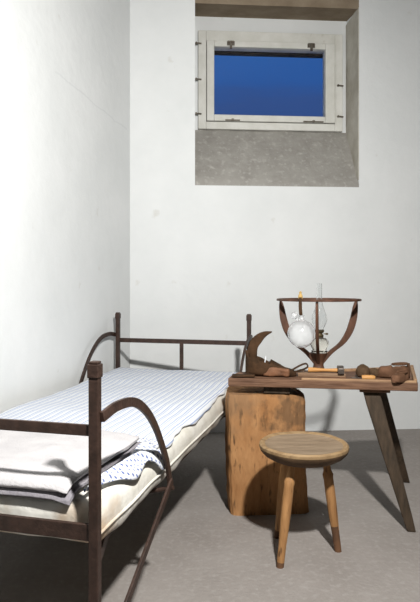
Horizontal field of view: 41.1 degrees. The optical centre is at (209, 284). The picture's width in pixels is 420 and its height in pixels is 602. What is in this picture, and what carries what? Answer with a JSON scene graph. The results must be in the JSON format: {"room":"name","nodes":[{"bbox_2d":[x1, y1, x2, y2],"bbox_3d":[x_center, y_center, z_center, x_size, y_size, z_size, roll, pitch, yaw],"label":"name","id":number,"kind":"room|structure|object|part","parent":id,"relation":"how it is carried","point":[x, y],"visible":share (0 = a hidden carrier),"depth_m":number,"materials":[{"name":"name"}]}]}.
{"room":"prison interior","nodes":[
{"label":"prison interior","id":0,"kind":"room"},
{"bbox_2d":[0,0,129,412],"bbox_3d":[-1.319,-0.575,0.699,0.120,3.050,5.959,0,0,15],"label":"wall","id":1,"kind":"structure","parent":0,"point":[65,64],"depth_m":2.73,"materials":[{"name":"paint"}]},
{"bbox_2d":[0,429,419,601],"bbox_3d":[0.116,1.000,0.781,4.834,0.100,6.734,0,0,0],"label":"floor","id":2,"kind":"structure","parent":0,"point":[199,551],"depth_m":2.01,"materials":[{"name":"concrete"}]},
{"bbox_2d":[0,312,252,601],"bbox_3d":[-0.394,0.554,2.244,0.845,0.791,1.926,0,0,14],"label":"bed","id":3,"kind":"object","parent":2,"relation":"on","point":[90,531],"visible":0.63,"depth_m":1.25,"materials":[{"name":"brown metal"}]},
{"bbox_3d":[-0.627,0.544,1.323,0.773,0.036,0.010,0,0,14],"label":"rail","id":4,"kind":"part","parent":3,"relation":"part of","materials":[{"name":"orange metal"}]},
{"bbox_3d":[-0.627,0.320,1.323,0.773,0.025,0.008,0,0,14],"label":"rail","id":5,"kind":"part","parent":3,"relation":"part of","materials":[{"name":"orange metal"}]},
{"bbox_3d":[-0.252,0.569,1.228,0.022,0.763,0.021,0,0,14],"label":"post","id":6,"kind":"part","parent":3,"relation":"part of","materials":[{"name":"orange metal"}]},
{"bbox_2d":[0,388,227,542],"bbox_3d":[-0.382,0.540,2.235,0.759,0.120,1.856,0,0,14],"label":"mattress","id":7,"kind":"object","parent":3,"relation":"on","point":[119,498],"visible":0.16,"depth_m":1.38,"materials":[{"name":"white fabric"}]},
{"bbox_2d":[0,367,236,491],"bbox_3d":[-0.373,0.501,2.242,0.760,0.084,1.829,0,0,14],"label":"sheet","id":8,"kind":"object","parent":7,"relation":"on","point":[177,399],"visible":0.68,"depth_m":2.24,"materials":[{"name":"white fabric"}]},
{"bbox_2d":[0,430,140,504],"bbox_3d":[-0.581,0.465,1.562,0.675,0.061,0.462,0,0,14],"label":"blanket","id":9,"kind":"object","parent":8,"relation":"on","point":[54,467],"visible":0.81,"depth_m":1.42,"materials":[{"name":"grey fabric"}]},
{"bbox_3d":[-0.535,0.565,3.260,0.022,0.771,0.021,0,0,14],"label":"post","id":10,"kind":"part","parent":3,"relation":"part of","materials":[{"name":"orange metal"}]},
{"bbox_3d":[-0.049,0.634,2.156,0.042,0.067,1.879,0,0,14],"label":"rail","id":11,"kind":"part","parent":3,"relation":"part of","materials":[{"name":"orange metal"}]},
{"bbox_3d":[-0.161,0.320,3.165,0.773,0.025,0.008,0,0,14],"label":"rail","id":12,"kind":"part","parent":3,"relation":"part of","materials":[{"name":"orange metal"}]},
{"bbox_3d":[0.214,0.565,3.070,0.022,0.771,0.021,0,0,14],"label":"post","id":13,"kind":"part","parent":3,"relation":"part of","materials":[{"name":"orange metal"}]},
{"bbox_2d":[225,386,308,515],"bbox_3d":[0.237,0.702,2.428,0.347,0.497,0.232,0,0,-4],"label":"wood block","id":14,"kind":"object","parent":2,"relation":"on","point":[252,414],"visible":0.77,"depth_m":2.31,"materials":[{"name":"brown wood"}]},
{"bbox_2d":[259,431,348,568],"bbox_3d":[0.335,0.755,2.000,0.317,0.390,0.315,0,0,0],"label":"stool","id":15,"kind":"object","parent":2,"relation":"on","point":[292,449],"visible":1,"depth_m":1.98,"materials":[{"name":"brown wood"}]},
{"bbox_3d":[0.271,0.783,2.093,0.038,0.335,0.071,0,0,-33],"label":"leg","id":16,"kind":"part","parent":15,"relation":"part of","materials":[{"name":"brown wood"}]},
{"bbox_3d":[0.261,0.782,1.912,0.038,0.336,0.095,0,0,35],"label":"leg","id":17,"kind":"part","parent":15,"relation":"part of","materials":[{"name":"brown wood"}]},
{"bbox_3d":[0.335,0.592,2.000,0.317,0.064,0.315,0,0,0],"label":"seat","id":18,"kind":"part","parent":15,"relation":"part of","materials":[{"name":"brown wood"}]},
{"bbox_3d":[0.435,0.783,2.004,0.069,0.335,0.039,0,0,0],"label":"leg","id":19,"kind":"part","parent":15,"relation":"part of","materials":[{"name":"brown wood"}]},
{"bbox_2d":[228,365,417,531],"bbox_3d":[0.517,0.661,2.485,0.821,0.578,0.580,0,0,9],"label":"table","id":20,"kind":"object","parent":2,"relation":"on","point":[375,391],"depth_m":2.25,"materials":[{"name":"brown wood"}]},
{"bbox_3d":[0.140,0.378,2.338,0.102,0.011,0.045,0,0,-4],"label":"leather strip","id":21,"kind":"part","parent":20,"relation":"part of","materials":[{"name":"brown leather"}]},
{"bbox_2d":[245,331,308,376],"bbox_3d":[0.283,0.290,2.375,0.266,0.188,0.096,0,0,8],"label":"leather shoe","id":22,"kind":"object","parent":20,"relation":"on","point":[254,364],"visible":0.99,"depth_m":2.35,"materials":[{"name":"brown leather"}]},
{"bbox_2d":[277,298,361,367],"bbox_3d":[0.480,0.223,2.478,0.368,0.324,0.368,0,0,0],"label":"lamp stand","id":23,"kind":"object","parent":20,"relation":"on","point":[318,359],"visible":0.91,"depth_m":2.47,"materials":[{"name":"brown wood"}]},
{"bbox_3d":[0.390,0.209,2.478,0.169,0.281,0.014,0,0,0],"label":"arm","id":24,"kind":"part","parent":23,"relation":"part of","materials":[{"name":"brown wood"}]},
{"bbox_2d":[287,291,315,347],"bbox_3d":[0.377,0.142,2.310,0.115,0.234,0.115,0,0,0],"label":"globe","id":25,"kind":"object","parent":23,"relation":"hanging from","point":[301,333],"visible":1,"depth_m":2.27,"materials":[{"name":"white"}]},
{"bbox_3d":[0.350,0.131,2.313,0.032,0.040,0.029,0,0,44],"label":"bulb","id":26,"kind":"part","parent":25,"relation":"part of","materials":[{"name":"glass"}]},
{"bbox_3d":[0.460,0.209,2.391,0.014,0.281,0.169,0,0,13],"label":"arm","id":27,"kind":"part","parent":23,"relation":"part of","materials":[{"name":"brown wood"}]},
{"bbox_2d":[310,283,328,352],"bbox_3d":[0.484,0.145,2.478,0.084,0.305,0.084,0,0,0],"label":"oil lamp","id":28,"kind":"object","parent":23,"relation":"on","point":[323,342],"visible":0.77,"depth_m":2.46,"materials":[{"name":"clear glass"}]},
{"bbox_3d":[0.492,0.214,2.478,0.059,0.034,0.042,0,0,0],"label":"burner","id":29,"kind":"part","parent":28,"relation":"part of","materials":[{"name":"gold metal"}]},
{"bbox_3d":[0.570,0.209,2.478,0.169,0.281,0.014,0,0,0],"label":"arm","id":30,"kind":"part","parent":23,"relation":"part of","materials":[{"name":"brown wood"}]},
{"bbox_2d":[298,371,345,376],"bbox_3d":[0.470,0.376,2.362,0.196,0.016,0.068,0,0,10],"label":"wooden board","id":31,"kind":"object","parent":20,"relation":"on","point":[300,373],"visible":0.76,"depth_m":2.33,"materials":[{"name":"brown wood"}]},
{"bbox_2d":[308,365,343,373],"bbox_3d":[0.486,0.353,2.353,0.146,0.030,0.086,0,0,8],"label":"hammer","id":32,"kind":"object","parent":31,"relation":"on","point":[340,368],"visible":1,"depth_m":2.35,"materials":[{"name":"orange wood"}]},
{"bbox_3d":[0.475,0.357,2.352,0.125,0.021,0.021,0,0,8],"label":"handle","id":33,"kind":"part","parent":32,"relation":"part of","materials":[{"name":"orange wood"}]},
{"bbox_2d":[317,376,345,378],"bbox_3d":[0.497,0.380,2.292,0.115,0.009,0.010,0,0,9],"label":"wooden rod","id":34,"kind":"object","parent":20,"relation":"on","point":[317,376],"visible":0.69,"depth_m":2.29,"materials":[{"name":"wood"}]},
{"bbox_2d":[355,364,369,376],"bbox_3d":[0.637,0.358,2.335,0.060,0.055,0.062,0,0,0],"label":"lump","id":35,"kind":"object","parent":20,"relation":"on","point":[362,369],"visible":0.89,"depth_m":2.31,"materials":[{"name":"brown wood"}]},
{"bbox_2d":[350,375,374,378],"bbox_3d":[0.618,0.374,2.268,0.098,0.021,0.023,0,0,9],"label":"knife","id":36,"kind":"object","parent":20,"relation":"on","point":[363,376],"visible":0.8,"depth_m":2.26,"materials":[{"name":"orange wood"}]},
{"bbox_3d":[0.641,0.374,2.264,0.052,0.021,0.023,0,0,9],"label":"handle","id":37,"kind":"part","parent":36,"relation":"part of","materials":[{"name":"orange wood"}]},
{"bbox_2d":[369,368,377,377],"bbox_3d":[0.685,0.365,2.341,0.047,0.039,0.044,0,0,0],"label":"lump","id":38,"kind":"object","parent":20,"relation":"on","point":[373,371],"visible":0.82,"depth_m":2.32,"materials":[{"name":"brown wood"}]},
{"bbox_3d":[0.709,0.689,2.228,0.188,0.522,0.131,0,0,9],"label":"leg","id":39,"kind":"part","parent":20,"relation":"part of","materials":[{"name":"brown wood"}]},
{"bbox_2d":[378,362,409,377],"bbox_3d":[0.760,0.352,2.324,0.130,0.064,0.065,0,0,12],"label":"shoe","id":40,"kind":"object","parent":20,"relation":"on","point":[388,371],"visible":0.66,"depth_m":2.31,"materials":[{"name":"leather"}]},
{"bbox_3d":[0.840,0.689,2.586,0.340,0.522,0.069,0,0,-43],"label":"leg","id":41,"kind":"part","parent":20,"relation":"part of","materials":[{"name":"brown wood"}]},
{"bbox_2d":[391,370,408,382],"bbox_3d":[0.752,0.362,2.221,0.078,0.045,0.050,0,0,-35],"label":"shoe","id":42,"kind":"object","parent":20,"relation":"on","point":[400,376],"visible":0.98,"depth_m":2.20,"materials":[{"name":"leather"}]},
{"bbox_2d":[195,16,346,132],"bbox_3d":[0.415,-1.458,3.988,1.076,0.783,0.190,0,0,-4],"label":"wall","id":43,"kind":"structure","parent":0,"point":[201,23],"depth_m":3.89,"materials":[{"name":"paint"}]},
{"bbox_2d":[195,30,343,132],"bbox_3d":[0.408,-1.405,3.909,1.030,0.674,0.166,0,0,-4],"label":"window","id":44,"kind":"structure","parent":43,"relation":"in","point":[248,81],"depth_m":3.87,"materials":[{"name":"paint"}]},
{"bbox_3d":[0.412,-1.396,3.882,0.780,0.472,0.004,0,0,-4],"label":"pane","id":45,"kind":"part","parent":44,"relation":"part of","materials":[{"name":"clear glass"}]},
{"bbox_2d":[130,0,419,432],"bbox_3d":[0.879,-0.575,3.890,3.017,3.050,0.450,0,0,-4],"label":"wall","id":46,"kind":"structure","parent":0,"point":[204,258],"depth_m":3.63,"materials":[{"name":"paint"}]},
{"bbox_2d":[195,130,358,186],"bbox_3d":[0.424,-0.855,3.858,1.076,0.428,0.450,0,0,-4],"label":"window sill","id":47,"kind":"structure","parent":46,"relation":"attached to","point":[222,157],"depth_m":3.74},
{"bbox_2d":[195,0,358,20],"bbox_3d":[0.424,-1.840,3.858,1.076,0.060,0.450,0,0,-4],"label":"trim","id":48,"kind":"structure","parent":46,"relation":"attached to","point":[321,10],"depth_m":3.69,"materials":[{"name":"brown paint"}]},
{"bbox_2d":[346,7,358,179],"bbox_3d":[0.965,-1.256,3.800,0.006,1.129,0.260,0,0,-4],"label":"trim","id":49,"kind":"structure","parent":46,"relation":"attached to","point":[352,27],"depth_m":3.76,"materials":[{"name":"paint"}]}
]}

